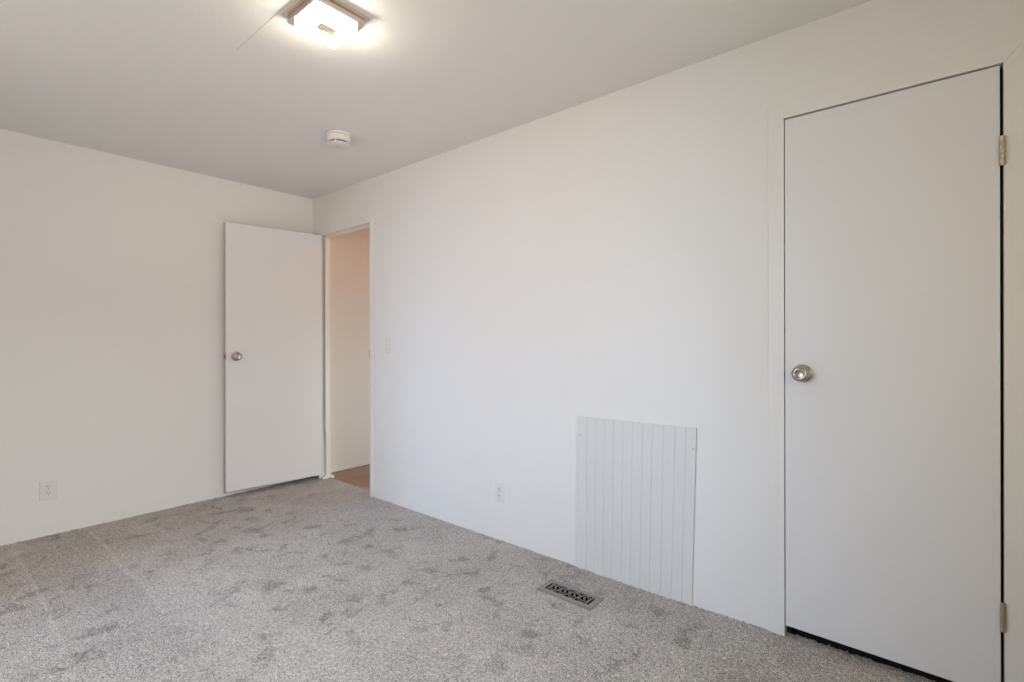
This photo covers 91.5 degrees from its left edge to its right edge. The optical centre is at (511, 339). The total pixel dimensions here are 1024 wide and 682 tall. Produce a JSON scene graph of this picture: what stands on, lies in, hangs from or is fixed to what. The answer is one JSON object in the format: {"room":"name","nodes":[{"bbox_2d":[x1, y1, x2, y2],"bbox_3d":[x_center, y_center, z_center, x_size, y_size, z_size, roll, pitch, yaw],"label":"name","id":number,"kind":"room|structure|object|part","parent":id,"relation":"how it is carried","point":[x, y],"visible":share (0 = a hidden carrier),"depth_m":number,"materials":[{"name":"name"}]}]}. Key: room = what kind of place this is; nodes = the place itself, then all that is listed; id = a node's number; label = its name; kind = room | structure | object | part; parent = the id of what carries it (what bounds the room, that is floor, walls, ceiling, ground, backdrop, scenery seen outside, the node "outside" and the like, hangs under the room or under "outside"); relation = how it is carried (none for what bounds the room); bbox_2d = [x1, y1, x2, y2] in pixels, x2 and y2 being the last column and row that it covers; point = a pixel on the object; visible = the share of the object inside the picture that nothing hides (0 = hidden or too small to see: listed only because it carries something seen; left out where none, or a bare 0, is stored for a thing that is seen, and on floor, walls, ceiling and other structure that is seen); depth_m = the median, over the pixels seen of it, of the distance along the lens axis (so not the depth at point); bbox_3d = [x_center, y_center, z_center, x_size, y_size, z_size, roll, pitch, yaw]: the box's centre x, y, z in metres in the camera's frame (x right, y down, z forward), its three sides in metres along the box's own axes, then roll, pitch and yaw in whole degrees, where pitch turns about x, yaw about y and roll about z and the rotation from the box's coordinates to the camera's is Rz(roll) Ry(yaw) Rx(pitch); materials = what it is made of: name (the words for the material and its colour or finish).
{"room":"empty bedroom","nodes":[
{"label":"empty bedroom","id":0,"kind":"room"},
{"bbox_2d":[0,129,312,545],"bbox_3d":[-2.775,0.012,3.195,0.100,2.470,3.107,0,0,40],"label":"wall","id":1,"kind":"structure","parent":0,"point":[112,266],"depth_m":3.28,"materials":[{"name":"paint"}]},
{"bbox_2d":[39,479,56,500],"bbox_3d":[-2.830,0.918,3.043,0.008,0.119,0.080,0,0,40],"label":"wall outlet","id":2,"kind":"object","parent":1,"relation":"attached to","point":[47,488],"visible":1,"depth_m":3.04,"materials":[{"name":"white plastic"}]},
{"bbox_2d":[331,228,369,468],"bbox_3d":[-0.673,0.008,4.370,1.835,2.470,1.193,0,0,40],"label":"wall","id":3,"kind":"structure","parent":0,"point":[350,252],"depth_m":4.65,"materials":[{"name":"paint"}]},
{"bbox_2d":[331,460,369,472],"bbox_3d":[-1.327,1.181,4.853,0.008,0.034,1.093,0,0,40],"label":"baseboard","id":4,"kind":"structure","parent":3,"relation":"attached to","point":[364,462],"depth_m":4.63,"materials":[{"name":"paint"}]},
{"bbox_2d":[0,0,871,198],"bbox_3d":[-0.854,-1.267,1.654,5.028,0.080,3.207,0,0,40],"label":"ceiling","id":5,"kind":"structure","parent":0,"point":[161,82],"depth_m":2.24,"materials":[{"name":"paint"}]},
{"bbox_2d":[236,0,291,50],"bbox_3d":[-0.037,-1.228,1.167,2.950,0.003,0.002,0,0,40],"label":"seam","id":6,"kind":"structure","parent":5,"relation":"attached to","point":[291,0],"depth_m":1.93,"materials":[{"name":"grey"}]},
{"bbox_2d":[282,0,368,48],"bbox_3d":[-0.703,-1.194,1.886,0.228,0.066,0.228,0,0,40],"label":"ceiling lamp","id":7,"kind":"object","parent":5,"relation":"attached to","point":[330,23],"visible":1,"depth_m":1.85,"materials":[{"name":"white glass"}]},
{"bbox_2d":[295,5,356,48],"bbox_3d":[-0.703,-1.176,1.886,0.160,0.030,0.160,0,0,40],"label":"diffuser","id":8,"kind":"object","parent":7,"relation":"attached to","point":[320,23],"depth_m":1.86,"materials":[{"name":"white glass"}]},
{"bbox_2d":[326,130,351,148],"bbox_3d":[-1.035,-1.190,2.981,0.144,0.072,0.144,0,0,40],"label":"smoke detector","id":9,"kind":"object","parent":5,"relation":"attached to","point":[338,139],"visible":1,"depth_m":2.94,"materials":[{"name":"white plastic"}]},
{"bbox_2d":[0,464,952,681],"bbox_3d":[-0.494,1.206,2.134,4.902,0.054,4.200,0,0,40],"label":"floor","id":10,"kind":"structure","parent":0,"point":[310,579],"depth_m":2.18,"materials":[{"name":"carpet"}]},
{"bbox_2d":[536,579,603,609],"bbox_3d":[0.271,1.250,2.339,0.296,0.124,0.126,0,0,40],"label":"floor vent","id":11,"kind":"object","parent":10,"relation":"in","point":[551,587],"visible":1,"depth_m":2.34,"materials":[{"name":"grey metal"}]},
{"bbox_2d":[546,583,593,603],"bbox_3d":[0.271,1.191,2.339,0.220,0.002,0.074,0,0,40],"label":"grille","id":12,"kind":"object","parent":11,"relation":"attached to","point":[572,590],"depth_m":2.35,"materials":[{"name":"grey metal"}]},
{"bbox_2d":[313,0,1023,629],"bbox_3d":[0.144,0.007,2.846,5.028,2.470,0.100,0,0,40],"label":"wall","id":13,"kind":"structure","parent":0,"point":[606,257],"depth_m":2.50,"materials":[{"name":"paint"}]},
{"bbox_2d":[317,217,373,496],"bbox_3d":[-1.327,0.136,4.073,0.807,2.123,0.120,0,0,40],"label":"door frame","id":14,"kind":"structure","parent":13,"relation":"attached to","point":[326,234],"depth_m":4.29,"materials":[{"name":"paint"}]},
{"bbox_2d":[224,222,321,491],"bbox_3d":[-1.890,0.132,3.990,0.737,2.033,0.137,0,0,-43],"label":"door","id":15,"kind":"structure","parent":14,"relation":"attached to","point":[273,355],"depth_m":3.96,"materials":[{"name":"paint"}]},
{"bbox_3d":[-2.073,0.128,3.761,0.060,0.060,0.049,0,0,-43],"label":"knob","id":16,"kind":"part","parent":15,"relation":"part of","materials":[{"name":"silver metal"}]},
{"bbox_3d":[-1.363,-0.909,4.032,0.807,0.034,0.010,0,0,40],"label":"casing","id":17,"kind":"part","parent":14,"relation":"part of","materials":[{"name":"paint"}]},
{"bbox_3d":[-1.066,0.135,3.785,0.036,2.123,0.010,0,0,40],"label":"casing","id":18,"kind":"part","parent":14,"relation":"part of","materials":[{"name":"paint"}]},
{"bbox_2d":[330,477,369,491],"bbox_3d":[-1.315,1.207,4.090,0.781,0.034,0.014,0,0,40],"label":"trim","id":19,"kind":"structure","parent":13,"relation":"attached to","point":[330,477],"depth_m":4.10,"materials":[{"name":"beige metal"}]},
{"bbox_2d":[384,337,390,353],"bbox_3d":[-0.918,0.044,3.657,0.074,0.118,0.018,0,0,40],"label":"light switch","id":20,"kind":"object","parent":13,"relation":"attached to","point":[387,340],"visible":1,"depth_m":3.66,"materials":[{"name":"white plastic"}]},
{"bbox_2d":[495,481,504,502],"bbox_3d":[-0.074,0.906,2.959,0.072,0.115,0.008,0,0,40],"label":"wall outlet","id":21,"kind":"object","parent":13,"relation":"attached to","point":[499,487],"visible":1,"depth_m":2.95,"materials":[{"name":"white plastic"}]},
{"bbox_2d":[577,416,696,605],"bbox_3d":[0.580,0.794,2.411,0.624,0.801,0.008,0,0,40],"label":"access panel","id":22,"kind":"object","parent":13,"relation":"attached to","point":[636,482],"visible":1,"depth_m":2.39,"materials":[{"name":"paint"}]},
{"bbox_2d":[785,66,1006,681],"bbox_3d":[1.322,0.135,1.776,0.628,2.021,0.094,0,0,40],"label":"door","id":23,"kind":"structure","parent":13,"relation":"in","point":[893,468],"depth_m":1.76,"materials":[{"name":"paint"}]},
{"bbox_3d":[1.113,0.132,1.921,0.060,0.060,0.049,0,0,40],"label":"knob","id":24,"kind":"part","parent":23,"relation":"part of","materials":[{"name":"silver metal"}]},
{"bbox_2d":[768,37,1023,681],"bbox_3d":[1.359,0.124,1.827,0.740,2.137,0.106,0,0,40],"label":"door frame","id":25,"kind":"structure","parent":13,"relation":"attached to","point":[1009,56],"depth_m":1.61,"materials":[{"name":"paint"}]},
{"bbox_3d":[1.065,0.125,2.008,0.057,2.137,0.006,0,0,40],"label":"casing","id":26,"kind":"part","parent":25,"relation":"part of","materials":[{"name":"paint"}]},
{"bbox_3d":[1.326,-0.913,1.789,0.740,0.062,0.006,0,0,40],"label":"casing","id":27,"kind":"part","parent":25,"relation":"part of","materials":[{"name":"paint"}]},
{"bbox_3d":[1.590,0.124,1.570,0.057,2.137,0.006,0,0,40],"label":"casing","id":28,"kind":"part","parent":25,"relation":"part of","materials":[{"name":"paint"}]}
]}

